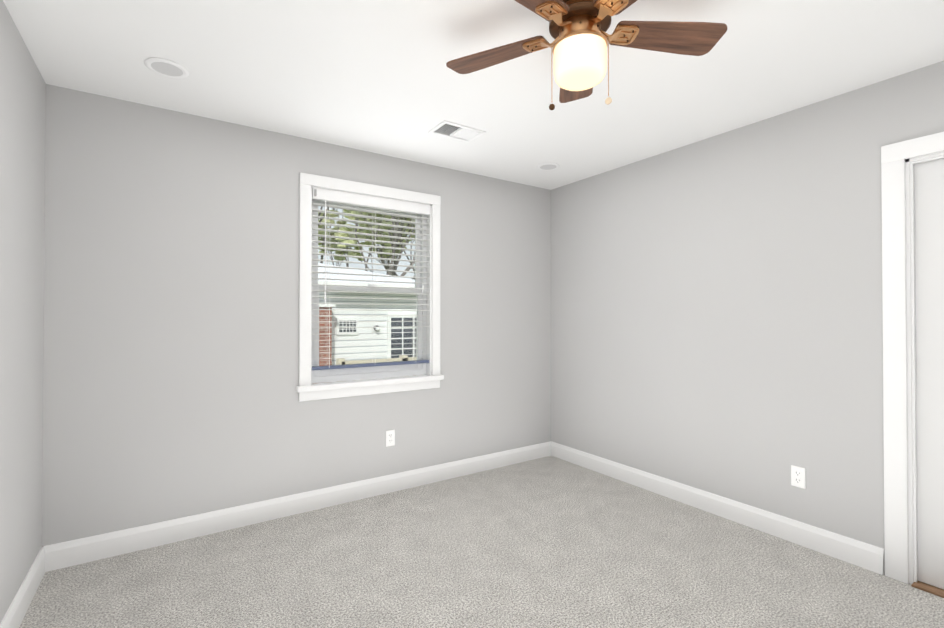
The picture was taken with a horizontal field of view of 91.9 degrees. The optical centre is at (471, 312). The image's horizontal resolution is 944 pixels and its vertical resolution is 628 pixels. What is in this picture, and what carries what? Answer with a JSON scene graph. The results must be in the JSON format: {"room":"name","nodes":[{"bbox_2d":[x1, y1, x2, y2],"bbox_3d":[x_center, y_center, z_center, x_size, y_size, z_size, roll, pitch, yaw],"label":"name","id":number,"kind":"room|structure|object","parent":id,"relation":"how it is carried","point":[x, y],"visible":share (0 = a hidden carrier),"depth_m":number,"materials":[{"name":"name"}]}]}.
{"room":"empty bedroom","nodes":[
{"label":"empty bedroom","id":0,"kind":"room"},
{"bbox_2d":[0,0,45,622],"bbox_3d":[-1.070,0.055,0.560,0.140,2.440,4.062,0,-1,-34],"label":"wall","id":1,"kind":"structure","parent":0,"point":[22,151],"depth_m":1.92,"materials":[{"name":"grey paint"}]},
{"bbox_2d":[0,546,44,627],"bbox_3d":[-1.044,1.213,0.651,0.016,0.125,3.922,0,-1,-34],"label":"baseboard","id":2,"kind":"structure","parent":1,"relation":"attached to","point":[19,606],"depth_m":1.96,"materials":[{"name":"white wood"}]},
{"bbox_2d":[42,84,550,545],"bbox_3d":[-0.746,0.080,3.306,3.735,2.440,0.140,0,-1,-34],"label":"wall","id":3,"kind":"structure","parent":0,"point":[171,323],"depth_m":2.72,"materials":[{"name":"grey paint"}]},
{"bbox_2d":[43,441,550,571],"bbox_3d":[-0.703,1.237,3.230,3.455,0.125,0.016,0,-1,-34],"label":"baseboard","id":4,"kind":"structure","parent":3,"relation":"attached to","point":[87,549],"depth_m":2.82,"materials":[{"name":"white wood"}]},
{"bbox_2d":[296,172,443,401],"bbox_3d":[-0.715,-0.163,3.301,1.083,1.485,0.185,0,-1,-34],"label":"window","id":5,"kind":"structure","parent":3,"relation":"in","point":[332,387],"depth_m":3.26,"materials":[{"name":"white wood"}]},
{"bbox_2d":[312,188,429,369],"bbox_3d":[-0.702,-0.217,3.283,0.879,1.206,0.072,0,-1,-34],"label":"window blind","id":6,"kind":"object","parent":5,"relation":"attached to","point":[327,196],"visible":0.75,"depth_m":3.25,"materials":[{"name":"white plastic"}]},
{"bbox_2d":[386,430,394,446],"bbox_3d":[-0.592,0.911,3.313,0.070,0.115,0.008,0,-1,-34],"label":"outlet","id":7,"kind":"object","parent":3,"relation":"attached to","point":[390,437],"visible":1,"depth_m":3.31,"materials":[{"name":"white plastic"}]},
{"bbox_2d":[3,0,943,189],"bbox_3d":[0.384,-1.205,1.630,3.735,0.100,4.202,0,-1,-34],"label":"ceiling","id":8,"kind":"structure","parent":0,"point":[378,76],"depth_m":2.16,"materials":[{"name":"white paint"}]},
{"bbox_2d":[144,58,188,77],"bbox_3d":[-1.435,-1.146,2.150,0.176,0.008,0.176,0,-1,-34],"label":"recessed light","id":9,"kind":"object","parent":8,"relation":"in","point":[166,68],"visible":1,"depth_m":2.14,"materials":[{"name":"white plastic"}]},
{"bbox_2d":[428,120,485,142],"bbox_3d":[-0.095,-1.147,2.892,0.306,0.018,0.207,0,-1,-34],"label":"ceiling vent","id":10,"kind":"object","parent":8,"relation":"in","point":[465,134],"visible":1,"depth_m":2.90,"materials":[{"name":"white metal"}]},
{"bbox_2d":[537,163,559,170],"bbox_3d":[0.594,-1.133,3.558,0.176,0.008,0.176,0,-1,-34],"label":"recessed light","id":11,"kind":"object","parent":8,"relation":"in","point":[548,166],"visible":1,"depth_m":3.54,"materials":[{"name":"white plastic"}]},
{"bbox_2d":[446,0,726,109],"bbox_3d":[0.379,-0.942,1.603,1.025,0.427,1.025,0,-1,-34],"label":"fan","id":12,"kind":"object","parent":8,"relation":"hanging from","point":[582,41],"visible":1,"depth_m":1.61,"materials":[{"name":"brown wood"}]},
{"bbox_2d":[19,456,943,627],"bbox_3d":[0.384,1.315,1.607,3.735,0.060,4.202,0,-1,-34],"label":"floor","id":13,"kind":"structure","parent":0,"point":[550,542],"depth_m":2.26,"materials":[{"name":"carpet"}]},
{"bbox_2d":[911,581,943,597],"bbox_3d":[2.350,1.282,1.875,0.170,0.010,0.772,0,-1,-34],"label":"threshold","id":14,"kind":"object","parent":13,"relation":"on","point":[931,589],"visible":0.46,"depth_m":2.12,"materials":[{"name":"brown wood"}]},
{"bbox_2d":[551,61,943,573],"bbox_3d":[1.917,0.073,2.561,0.140,2.440,4.062,0,-1,-34],"label":"wall","id":15,"kind":"structure","parent":0,"point":[716,317],"depth_m":2.79,"materials":[{"name":"grey paint"}]},
{"bbox_2d":[551,441,883,574],"bbox_3d":[1.373,1.237,3.221,0.016,0.125,2.343,0,-1,-34],"label":"baseboard","id":16,"kind":"structure","parent":15,"relation":"attached to","point":[867,556],"depth_m":2.79,"materials":[{"name":"white wood"}]},
{"bbox_2d":[791,465,805,488],"bbox_3d":[1.825,0.920,2.557,0.008,0.115,0.070,0,-1,-34],"label":"outlet","id":17,"kind":"object","parent":15,"relation":"attached to","point":[798,476],"visible":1,"depth_m":2.55,"materials":[{"name":"white plastic"}]},
{"bbox_2d":[881,132,943,583],"bbox_3d":[2.354,0.232,1.887,0.161,2.110,0.970,0,-1,-34],"label":"door frame","id":18,"kind":"structure","parent":15,"relation":"attached to","point":[899,160],"depth_m":2.19,"materials":[{"name":"white wood"}]},
{"bbox_2d":[914,158,943,588],"bbox_3d":[2.313,0.276,1.860,0.109,1.994,0.766,0,-1,-34],"label":"door","id":19,"kind":"structure","parent":15,"relation":"in","point":[929,246],"depth_m":2.14,"materials":[{"name":"white wood"}]},
{"label":"outside","id":20,"kind":"structure","parent":0,"visible":0},
{"bbox_3d":[-4.146,4.509,15.147,70.000,0.200,90.000,0,-1,-34],"label":"ground","id":21,"kind":"structure","parent":20,"visible":0},
{"bbox_2d":[312,263,416,383],"bbox_3d":[-4.841,1.485,8.209,8.350,5.620,4.000,0,-1,-34],"label":"house","id":22,"kind":"structure","parent":21,"relation":"on","point":[361,343],"depth_m":8.28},
{"bbox_2d":[318,206,414,279],"bbox_3d":[-4.347,-1.462,17.477,12.063,11.792,11.095,0,-1,-34],"label":"trees","id":23,"kind":"object","parent":21,"relation":"on","point":[368,237],"depth_m":16.70,"materials":[{"name":"green plant"}]},
{"bbox_2d":[336,355,416,381],"bbox_3d":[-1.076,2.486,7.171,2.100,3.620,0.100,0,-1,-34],"label":"rail","id":24,"kind":"object","parent":21,"relation":"on","point":[343,361],"depth_m":6.88,"materials":[{"name":"white"}]}
]}

